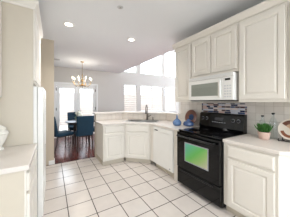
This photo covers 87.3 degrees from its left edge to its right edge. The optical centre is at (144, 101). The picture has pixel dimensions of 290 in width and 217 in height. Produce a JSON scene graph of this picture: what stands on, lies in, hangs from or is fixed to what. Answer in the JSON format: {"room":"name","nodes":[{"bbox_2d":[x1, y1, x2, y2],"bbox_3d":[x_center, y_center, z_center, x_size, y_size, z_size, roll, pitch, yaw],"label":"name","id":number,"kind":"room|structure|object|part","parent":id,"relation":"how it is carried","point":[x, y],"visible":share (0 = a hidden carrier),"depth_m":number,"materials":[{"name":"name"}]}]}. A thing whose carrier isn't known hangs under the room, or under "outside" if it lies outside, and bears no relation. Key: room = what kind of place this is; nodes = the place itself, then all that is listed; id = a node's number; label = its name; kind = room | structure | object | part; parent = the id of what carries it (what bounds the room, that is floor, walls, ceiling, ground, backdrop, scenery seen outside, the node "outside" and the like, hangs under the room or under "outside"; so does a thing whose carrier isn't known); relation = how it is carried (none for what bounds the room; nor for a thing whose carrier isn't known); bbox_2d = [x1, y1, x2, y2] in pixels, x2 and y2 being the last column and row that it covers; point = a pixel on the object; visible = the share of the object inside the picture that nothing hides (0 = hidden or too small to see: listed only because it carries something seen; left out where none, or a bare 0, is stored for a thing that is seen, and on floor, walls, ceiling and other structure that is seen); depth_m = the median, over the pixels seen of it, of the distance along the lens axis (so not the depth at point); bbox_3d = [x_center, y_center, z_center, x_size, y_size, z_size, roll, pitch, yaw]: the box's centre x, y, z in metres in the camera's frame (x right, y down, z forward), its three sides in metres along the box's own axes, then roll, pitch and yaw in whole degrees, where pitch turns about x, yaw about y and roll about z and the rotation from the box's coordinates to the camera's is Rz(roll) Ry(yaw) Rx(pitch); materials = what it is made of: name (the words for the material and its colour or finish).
{"room":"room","nodes":[
{"label":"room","id":0,"kind":"room"},
{"bbox_2d":[0,0,42,146],"bbox_3d":[-1.735,0.129,1.958,0.661,2.495,1.050,0,0,-31],"label":"tall cabinet","id":1,"kind":"object","parent":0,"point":[22,33],"visible":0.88,"depth_m":1.64,"materials":[{"name":"beige paint"}]},
{"bbox_3d":[-1.731,-1.077,1.961,0.651,0.085,1.050,0,0,-31],"label":"crown molding","id":2,"kind":"part","parent":1,"relation":"part of","materials":[{"name":"beige paint"}]},
{"bbox_3d":[-1.365,-0.639,1.907,0.020,0.790,0.452,0,0,-31],"label":"door","id":3,"kind":"part","parent":1,"relation":"part of","materials":[{"name":"beige paint"}]},
{"bbox_3d":[-1.605,-0.639,2.301,0.020,0.790,0.452,0,0,-31],"label":"door","id":4,"kind":"part","parent":1,"relation":"part of","materials":[{"name":"beige paint"}]},
{"bbox_2d":[41,38,53,164],"bbox_3d":[-2.403,0.006,3.208,0.830,2.740,0.120,0,0,-31],"label":"wall","id":5,"kind":"structure","parent":0,"point":[47,46],"depth_m":3.32,"materials":[{"name":"beige paint"}]},
{"bbox_2d":[95,114,95,156],"bbox_3d":[-1.243,0.839,3.821,0.012,1.075,0.130,0,0,-31],"label":"wall","id":6,"kind":"structure","parent":0,"point":[95,114],"depth_m":3.80,"materials":[{"name":"white paint"}]},
{"bbox_2d":[54,50,178,112],"bbox_3d":[-0.688,-1.274,7.576,10.740,5.300,0.160,0,0,-31],"label":"wall","id":7,"kind":"structure","parent":0,"point":[110,84],"depth_m":7.04,"materials":[{"name":"beige paint"}]},
{"bbox_2d":[54,82,97,137],"bbox_3d":[-2.803,0.301,6.261,1.660,2.150,0.190,0,0,-31],"label":"door","id":8,"kind":"structure","parent":7,"relation":"in","point":[57,85],"depth_m":6.18,"materials":[{"name":"white paint"}]},
{"bbox_2d":[124,84,136,110],"bbox_3d":[-0.704,-0.169,7.472,0.675,1.350,0.081,0,0,-31],"label":"window blind","id":9,"kind":"object","parent":7,"relation":"attached to","point":[128,105],"visible":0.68,"depth_m":7.47,"materials":[{"name":"white paint"}]},
{"bbox_2d":[141,85,151,111],"bbox_3d":[0.088,-0.169,7.953,0.698,1.350,0.081,0,0,-31],"label":"window blind","id":10,"kind":"object","parent":7,"relation":"attached to","point":[145,93],"visible":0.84,"depth_m":7.95,"materials":[{"name":"white paint"}]},
{"bbox_2d":[141,55,161,75],"bbox_3d":[0.347,-2.214,8.217,1.425,1.520,0.060,0,0,-31],"label":"window","id":11,"kind":"structure","parent":7,"relation":"in","point":[161,55],"depth_m":8.56,"materials":[{"name":"white paint"}]},
{"bbox_2d":[152,86,162,110],"bbox_3d":[0.701,-0.169,8.326,0.698,1.350,0.081,0,0,-31],"label":"window blind","id":12,"kind":"object","parent":7,"relation":"attached to","point":[156,96],"visible":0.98,"depth_m":8.33,"materials":[{"name":"white paint"}]},
{"bbox_2d":[165,87,175,110],"bbox_3d":[1.483,-0.169,8.802,0.785,1.350,0.081,0,0,-31],"label":"window blind","id":13,"kind":"object","parent":7,"relation":"attached to","point":[167,108],"visible":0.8,"depth_m":8.80,"materials":[{"name":"white paint"}]},
{"bbox_2d":[96,113,178,120],"bbox_3d":[-0.164,0.839,3.896,2.176,1.075,0.570,0,0,9],"label":"wall","id":14,"kind":"structure","parent":0,"point":[139,116],"depth_m":3.95,"materials":[{"name":"white tile"}]},
{"bbox_2d":[92,111,178,114],"bbox_3d":[-0.214,0.281,3.967,2.326,0.035,0.742,0,0,7],"label":"bar ledge","id":15,"kind":"object","parent":14,"relation":"on","point":[110,112],"visible":0.85,"depth_m":3.90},
{"bbox_2d":[42,134,236,216],"bbox_3d":[1.783,1.426,3.514,10.500,0.100,9.350,0,0,-31],"label":"floor","id":16,"kind":"structure","parent":0,"point":[83,187],"depth_m":2.36,"materials":[{"name":"white tile"}]},
{"bbox_2d":[0,150,36,216],"bbox_3d":[-1.312,0.940,1.260,0.640,0.872,0.679,0,0,-31],"label":"base cabinet","id":17,"kind":"object","parent":16,"relation":"on","point":[18,190],"visible":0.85,"depth_m":1.11,"materials":[{"name":"beige paint"}]},
{"bbox_3d":[-1.147,0.890,0.966,0.600,0.772,0.005,0,0,-31],"label":"panel","id":18,"kind":"part","parent":17,"relation":"part of","materials":[{"name":"beige wood"}]},
{"bbox_2d":[0,143,36,174],"bbox_3d":[-1.311,0.482,1.250,0.650,0.040,0.698,0,0,-31],"label":"countertop","id":19,"kind":"structure","parent":17,"relation":"on","point":[17,158],"depth_m":1.25,"materials":[{"name":"white stone"}]},
{"bbox_2d":[0,125,8,149],"bbox_3d":[-1.416,0.320,1.462,0.164,0.283,0.164,0,0,-31],"label":"urn","id":20,"kind":"object","parent":19,"relation":"on","point":[3,132],"visible":1,"depth_m":1.46,"materials":[{"name":"white ceramic"}]},
{"bbox_3d":[-0.963,0.602,1.283,0.020,0.135,0.318,0,0,-31],"label":"drawer","id":21,"kind":"part","parent":17,"relation":"part of","materials":[{"name":"beige paint"}]},
{"bbox_3d":[-0.963,0.973,1.283,0.020,0.557,0.318,0,0,-31],"label":"door","id":22,"kind":"part","parent":17,"relation":"part of","materials":[{"name":"beige paint"}]},
{"bbox_3d":[-1.135,0.602,1.565,0.020,0.135,0.318,0,0,-31],"label":"drawer","id":23,"kind":"part","parent":17,"relation":"part of","materials":[{"name":"beige paint"}]},
{"bbox_3d":[-1.135,0.973,1.565,0.020,0.557,0.318,0,0,-31],"label":"door","id":24,"kind":"part","parent":17,"relation":"part of","materials":[{"name":"beige paint"}]},
{"bbox_2d":[33,86,45,216],"bbox_3d":[-1.695,0.599,1.983,0.666,1.555,0.892,0,0,-31],"label":"refrigerator","id":25,"kind":"object","parent":16,"relation":"on","point":[39,93],"visible":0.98,"depth_m":1.76,"materials":[{"name":"white metal"}]},
{"bbox_3d":[-1.311,0.580,1.924,0.056,1.512,0.392,0,0,-31],"label":"door","id":26,"kind":"part","parent":25,"relation":"part of","materials":[{"name":"white metal"}]},
{"bbox_3d":[-1.544,0.580,2.307,0.056,1.512,0.496,0,0,-31],"label":"door","id":27,"kind":"part","parent":25,"relation":"part of","materials":[{"name":"white metal"}]},
{"bbox_3d":[-1.399,0.276,2.131,0.008,0.600,0.022,0,0,-31],"label":"handle","id":28,"kind":"part","parent":25,"relation":"part of","materials":[{"name":"white plastic"}]},
{"bbox_2d":[54,117,73,152],"bbox_3d":[-2.488,0.882,4.436,0.470,0.996,0.607,0,0,36],"label":"dining chair","id":29,"kind":"object","parent":16,"relation":"on","point":[63,133],"visible":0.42,"depth_m":4.26,"materials":[{"name":"teal fabric"}]},
{"bbox_3d":[-2.614,0.670,4.261,0.469,0.572,0.176,0,0,36],"label":"backrest","id":30,"kind":"part","parent":29,"relation":"part of","materials":[{"name":"teal fabric"}]},
{"bbox_3d":[-2.445,0.926,4.496,0.470,0.100,0.460,0,0,36],"label":"seat","id":31,"kind":"part","parent":29,"relation":"part of","materials":[{"name":"teal fabric"}]},
{"bbox_2d":[67,112,82,141],"bbox_3d":[-2.591,0.882,5.639,0.470,0.996,0.607,0,0,-34],"label":"dining chair","id":32,"kind":"object","parent":16,"relation":"on","point":[70,115],"visible":0.41,"depth_m":5.70,"materials":[{"name":"teal fabric"}]},
{"bbox_3d":[-2.711,0.670,5.817,0.469,0.572,0.176,0,0,-34],"label":"backrest","id":33,"kind":"part","parent":32,"relation":"part of","materials":[{"name":"teal fabric"}]},
{"bbox_2d":[65,120,94,145],"bbox_3d":[-2.138,1.002,5.091,0.960,0.751,0.960,0,0,-31],"label":"dining table","id":34,"kind":"object","parent":16,"relation":"on","point":[70,122],"visible":0.5,"depth_m":4.88,"materials":[{"name":"brown wood"}]},
{"bbox_2d":[74,111,82,120],"bbox_3d":[-2.154,0.456,4.966,0.337,0.339,0.346,0,0,-31],"label":"flower arrangement","id":35,"kind":"object","parent":34,"relation":"on","point":[78,113],"visible":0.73,"depth_m":4.89,"materials":[{"name":"white plant"}]},
{"bbox_2d":[74,116,93,151],"bbox_3d":[-1.799,0.882,4.496,0.470,0.996,0.607,0,0,-31],"label":"dining chair","id":36,"kind":"object","parent":16,"relation":"on","point":[85,124],"visible":1,"depth_m":4.28,"materials":[{"name":"teal fabric"}]},
{"bbox_3d":[-1.687,0.670,4.312,0.469,0.572,0.176,0,0,-31],"label":"backrest","id":37,"kind":"part","parent":36,"relation":"part of","materials":[{"name":"teal fabric"}]},
{"bbox_2d":[96,123,124,165],"bbox_3d":[-0.831,0.940,3.621,0.495,0.872,0.630,0,0,-31],"label":"base cabinet","id":38,"kind":"object","parent":16,"relation":"on","point":[110,139],"visible":0.89,"depth_m":3.36,"materials":[{"name":"beige paint"}]},
{"bbox_3d":[-0.672,0.602,3.360,0.435,0.135,0.020,0,0,-31],"label":"drawer","id":39,"kind":"part","parent":38,"relation":"part of","materials":[{"name":"beige paint"}]},
{"bbox_3d":[-0.672,0.973,3.360,0.435,0.557,0.020,0,0,-31],"label":"door","id":40,"kind":"part","parent":38,"relation":"part of","materials":[{"name":"beige paint"}]},
{"bbox_2d":[124,124,152,162],"bbox_3d":[-0.124,0.940,3.651,1.449,0.872,0.669,0,0,14],"label":"base cabinet","id":41,"kind":"object","parent":16,"relation":"on","point":[137,137],"depth_m":3.41,"materials":[{"name":"beige paint"}]},
{"bbox_3d":[-0.180,0.602,3.417,0.524,0.135,0.020,0,0,14],"label":"drawer","id":42,"kind":"part","parent":41,"relation":"part of","materials":[{"name":"beige paint"}]},
{"bbox_3d":[-0.180,0.973,3.417,0.524,0.557,0.020,0,0,14],"label":"door","id":43,"kind":"part","parent":41,"relation":"part of","materials":[{"name":"beige paint"}]},
{"bbox_2d":[95,119,199,130],"bbox_3d":[-0.065,0.482,3.322,1.553,0.040,1.946,0,0,-31],"label":"countertop","id":44,"kind":"structure","parent":41,"relation":"on","point":[165,124],"depth_m":3.32,"materials":[{"name":"white stone"}]},
{"bbox_2d":[123,119,159,122],"bbox_3d":[-0.063,0.548,3.686,0.820,0.188,0.422,0,0,14],"label":"sink","id":45,"kind":"object","parent":44,"relation":"in","point":[129,120],"visible":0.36,"depth_m":3.81,"materials":[{"name":"silver metal"}]},
{"bbox_2d":[145,105,150,119],"bbox_3d":[0.078,0.264,3.830,0.133,0.396,0.194,0,0,14],"label":"faucet","id":46,"kind":"object","parent":44,"relation":"on","point":[146,112],"visible":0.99,"depth_m":3.89,"materials":[{"name":"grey metal"}]},
{"bbox_2d":[173,115,180,125],"bbox_3d":[0.632,0.362,3.001,0.172,0.198,0.172,0,0,-31],"label":"vase","id":47,"kind":"object","parent":44,"relation":"on","point":[176,122],"visible":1,"depth_m":2.94,"materials":[{"name":"blue glass"}]},
{"bbox_2d":[183,119,193,126],"bbox_3d":[0.833,0.390,2.912,0.204,0.142,0.204,0,0,-31],"label":"vase","id":48,"kind":"object","parent":44,"relation":"on","point":[188,123],"visible":1,"depth_m":2.84,"materials":[{"name":"blue ceramic"}]},
{"bbox_2d":[185,110,196,122],"bbox_3d":[0.922,0.305,3.060,0.064,0.295,0.300,0,0,-31],"label":"decorative plate","id":49,"kind":"object","parent":44,"relation":"on","point":[191,114],"visible":0.84,"depth_m":3.07,"materials":[{"name":"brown ceramic"}]},
{"bbox_3d":[0.159,0.890,3.298,0.020,0.772,0.146,0,0,-31],"label":"cabinet filler","id":50,"kind":"part","parent":41,"relation":"part of","materials":[{"name":"white wood"}]},
{"bbox_2d":[153,126,173,176],"bbox_3d":[0.584,0.942,3.100,0.620,0.868,0.620,0,0,-31],"label":"dishwasher","id":51,"kind":"object","parent":16,"relation":"on","point":[163,139],"visible":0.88,"depth_m":2.90,"materials":[{"name":"white metal"}]},
{"bbox_2d":[174,131,177,181],"bbox_3d":[0.794,0.940,2.810,0.602,0.872,0.085,0,0,-31],"label":"cabinet filler","id":52,"kind":"object","parent":16,"relation":"on","point":[175,132],"visible":0.23,"depth_m":2.66,"materials":[{"name":"beige paint"}]},
{"bbox_2d":[176,112,246,207],"bbox_3d":[0.991,0.781,2.371,0.723,1.190,0.765,0,0,-31],"label":"range","id":53,"kind":"object","parent":16,"relation":"on","point":[200,150],"visible":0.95,"depth_m":2.20,"materials":[{"name":"black metal"}]},
{"bbox_3d":[0.705,0.541,2.197,0.056,0.025,0.665,0,0,-31],"label":"oven handle","id":54,"kind":"part","parent":53,"relation":"part of","materials":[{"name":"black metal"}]},
{"bbox_3d":[0.732,0.774,2.204,0.004,0.295,0.423,0,0,-31],"label":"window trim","id":55,"kind":"part","parent":53,"relation":"part of","materials":[{"name":"green glass"}]},
{"bbox_3d":[0.727,1.098,2.211,0.015,0.020,0.565,0,0,-31],"label":"drawer pull","id":56,"kind":"part","parent":53,"relation":"part of","materials":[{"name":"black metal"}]},
{"bbox_3d":[0.758,1.192,2.229,0.054,0.248,0.753,0,0,-31],"label":"storage drawer","id":57,"kind":"part","parent":53,"relation":"part of","materials":[{"name":"black metal"}]},
{"bbox_3d":[0.755,0.773,2.228,0.060,0.570,0.753,0,0,-31],"label":"oven door","id":58,"kind":"part","parent":53,"relation":"part of","materials":[{"name":"black glass"}]},
{"bbox_2d":[179,127,243,139],"bbox_3d":[1.020,0.469,2.389,0.605,0.024,0.765,0,0,-31],"label":"cooktop","id":59,"kind":"object","parent":53,"relation":"in","point":[214,133],"depth_m":2.28,"materials":[{"name":"black glass"}]},
{"bbox_3d":[1.254,0.331,2.531,0.105,0.290,0.765,0,0,-31],"label":"control panel","id":60,"kind":"part","parent":53,"relation":"part of","materials":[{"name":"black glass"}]},
{"bbox_2d":[224,142,289,216],"bbox_3d":[1.540,0.940,1.571,0.625,0.872,1.153,0,0,-31],"label":"base cabinet","id":61,"kind":"object","parent":16,"relation":"on","point":[256,182],"visible":0.92,"depth_m":1.60,"materials":[{"name":"beige paint"}]},
{"bbox_3d":[1.130,0.973,1.664,0.020,0.557,0.458,0,0,-31],"label":"door","id":62,"kind":"part","parent":61,"relation":"part of","materials":[{"name":"beige paint"}]},
{"bbox_3d":[1.130,0.602,1.664,0.020,0.135,0.458,0,0,-31],"label":"drawer","id":63,"kind":"part","parent":61,"relation":"part of","materials":[{"name":"beige paint"}]},
{"bbox_2d":[223,134,289,155],"bbox_3d":[1.548,0.482,1.557,0.633,0.040,1.193,0,0,-31],"label":"countertop","id":64,"kind":"structure","parent":61,"relation":"on","point":[273,146],"depth_m":1.69,"materials":[{"name":"white stone"}]},
{"bbox_2d":[254,123,272,139],"bbox_3d":[1.478,0.357,1.894,0.167,0.207,0.185,0,0,-31],"label":"potted plant","id":65,"kind":"object","parent":64,"relation":"on","point":[264,130],"visible":1,"depth_m":1.86,"materials":[{"name":"green plant"}]},
{"bbox_3d":[1.479,0.415,1.889,0.132,0.092,0.132,0,0,-31],"label":"pot","id":66,"kind":"part","parent":65,"relation":"part of","materials":[{"name":"ceramic"}]},
{"bbox_3d":[1.678,0.370,1.739,0.195,0.181,0.176,0,0,-19],"label":"easel","id":67,"kind":"object","parent":64,"relation":"on","visible":0},
{"bbox_2d":[278,119,289,139],"bbox_3d":[1.656,0.310,1.732,0.072,0.235,0.244,0,0,-19],"label":"decorative plate","id":68,"kind":"object","parent":67,"relation":"on","point":[284,126],"visible":1,"depth_m":1.78,"materials":[{"name":"beige ceramic"}]},
{"bbox_3d":[1.278,0.890,1.455,0.028,0.772,0.027,0,0,-31],"label":"corner post","id":69,"kind":"part","parent":61,"relation":"part of","materials":[{"name":"beige paint"}]},
{"bbox_2d":[37,0,265,72],"bbox_3d":[-0.728,-1.514,1.986,4.620,0.300,9.350,0,0,-31],"label":"ceiling","id":70,"kind":"structure","parent":0,"point":[99,36],"depth_m":2.75,"materials":[{"name":"white paint"}]},
{"bbox_2d":[63,22,74,27],"bbox_3d":[-1.339,-1.359,2.674,0.196,0.010,0.196,0,0,-31],"label":"recessed light","id":71,"kind":"object","parent":70,"relation":"in","point":[67,24],"visible":1,"depth_m":2.67,"materials":[{"name":"white paint"}]},
{"bbox_2d":[72,61,91,87],"bbox_3d":[-2.124,-0.920,5.146,0.594,0.885,0.594,0,0,-11],"label":"chandelier","id":72,"kind":"object","parent":70,"relation":"hanging from","point":[85,81],"visible":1,"depth_m":5.12,"materials":[{"name":"gold metal"}]},
{"bbox_3d":[2.166,0.006,1.289,0.120,2.740,5.150,0,0,-31],"label":"wall","id":73,"kind":"structure","parent":0,"visible":0},
{"bbox_2d":[192,22,238,77],"bbox_3d":[1.170,-0.739,2.444,0.356,0.650,0.800,0,0,-31],"label":"upper cabinet","id":74,"kind":"object","parent":73,"relation":"attached to","point":[217,52],"visible":0.78,"depth_m":2.26,"materials":[{"name":"beige paint"}]},
{"bbox_3d":[0.925,-0.739,2.523,0.020,0.580,0.367,0,0,-31],"label":"door","id":75,"kind":"part","parent":74,"relation":"part of","materials":[{"name":"beige paint"}]},
{"bbox_2d":[189,72,238,100],"bbox_3d":[1.122,-0.208,2.425,0.432,0.385,0.760,0,0,-31],"label":"microwave","id":76,"kind":"object","parent":74,"relation":"attached to","point":[224,86],"visible":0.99,"depth_m":2.21,"materials":[{"name":"white plastic"}]},
{"bbox_3d":[0.935,-0.188,2.393,0.027,0.316,0.618,0,0,-31],"label":"door","id":77,"kind":"part","parent":76,"relation":"part of","materials":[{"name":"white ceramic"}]},
{"bbox_3d":[1.054,-0.189,2.145,0.026,0.245,0.027,0,0,-31],"label":"handle","id":78,"kind":"part","parent":76,"relation":"part of","materials":[{"name":"white plastic"}]},
{"bbox_3d":[1.134,-0.188,2.068,0.025,0.316,0.138,0,0,-31],"label":"control panel","id":79,"kind":"part","parent":76,"relation":"part of","materials":[{"name":"white plastic"}]},
{"bbox_3d":[1.127,-0.739,2.191,0.020,0.580,0.367,0,0,-31],"label":"door","id":80,"kind":"part","parent":74,"relation":"part of","materials":[{"name":"beige paint"}]},
{"bbox_2d":[172,0,288,49],"bbox_3d":[1.209,-1.107,2.125,0.150,0.085,2.306,0,0,-31],"label":"crown molding","id":81,"kind":"structure","parent":74,"relation":"attached to","point":[265,5],"depth_m":2.05,"materials":[{"name":"beige paint"}]},
{"bbox_2d":[180,101,289,138],"bbox_3d":[1.604,0.219,2.087,0.010,0.486,3.098,0,0,-31],"label":"wall","id":82,"kind":"structure","parent":73,"relation":"attached to","point":[281,110],"depth_m":2.12,"materials":[{"name":"white tile"}]},
{"bbox_2d":[175,42,203,101],"bbox_3d":[0.855,-0.532,2.962,0.356,1.064,0.408,0,0,-31],"label":"upper cabinet","id":83,"kind":"object","parent":82,"relation":"attached to","point":[183,55],"visible":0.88,"depth_m":2.84,"materials":[{"name":"beige paint"}]},
{"bbox_3d":[0.711,-0.532,2.874,0.020,0.994,0.384,0,0,-31],"label":"door","id":84,"kind":"part","parent":83,"relation":"part of","materials":[{"name":"beige paint"}]},
{"bbox_2d":[202,103,246,114],"bbox_3d":[1.296,0.118,2.576,0.008,0.195,0.785,0,0,-31],"label":"mosaic panel","id":85,"kind":"object","parent":82,"relation":"attached to","point":[231,108],"visible":0.79,"depth_m":2.50,"materials":[{"name":"multicoloured tile"}]},
{"bbox_2d":[239,1,287,101],"bbox_3d":[1.507,-0.532,1.891,0.356,1.064,0.492,0,0,-31],"label":"upper cabinet","id":86,"kind":"object","parent":82,"relation":"attached to","point":[263,36],"visible":1,"depth_m":1.75,"materials":[{"name":"beige paint"}]},
{"bbox_2d":[288,0,289,101],"bbox_3d":[1.779,-0.532,1.444,0.356,1.064,0.550,0,0,-31],"label":"upper cabinet","id":87,"kind":"object","parent":82,"relation":"attached to","point":[289,0],"visible":1,"depth_m":1.58,"materials":[{"name":"beige paint"}]},
{"label":"outside","id":88,"kind":"structure","parent":0,"visible":0},
{"bbox_2d":[60,125,67,136],"bbox_3d":[-2.017,1.491,11.011,24.000,0.170,7.090,0,0,-31],"label":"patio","id":89,"kind":"structure","parent":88,"point":[62,127],"depth_m":8.38,"materials":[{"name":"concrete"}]},
{"bbox_2d":[60,92,173,124],"bbox_3d":[-2.015,0.416,11.007,20.000,1.980,0.100,0,0,-31],"label":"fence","id":90,"kind":"object","parent":89,"relation":"on","point":[66,99],"visible":0.02,"depth_m":9.71,"materials":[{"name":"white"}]},
{"bbox_3d":[-1.112,0.006,0.172,0.120,2.740,6.650,0,0,-31],"label":"wall","id":91,"kind":"structure","parent":0,"visible":0},
{"bbox_2d":[0,0,1,96],"bbox_3d":[-1.412,-0.536,1.137,0.350,1.055,0.775,0,0,-31],"label":"upper cabinet","id":92,"kind":"object","parent":91,"relation":"attached to","point":[0,0],"visible":1,"depth_m":1.52,"materials":[{"name":"beige paint"}]}
]}

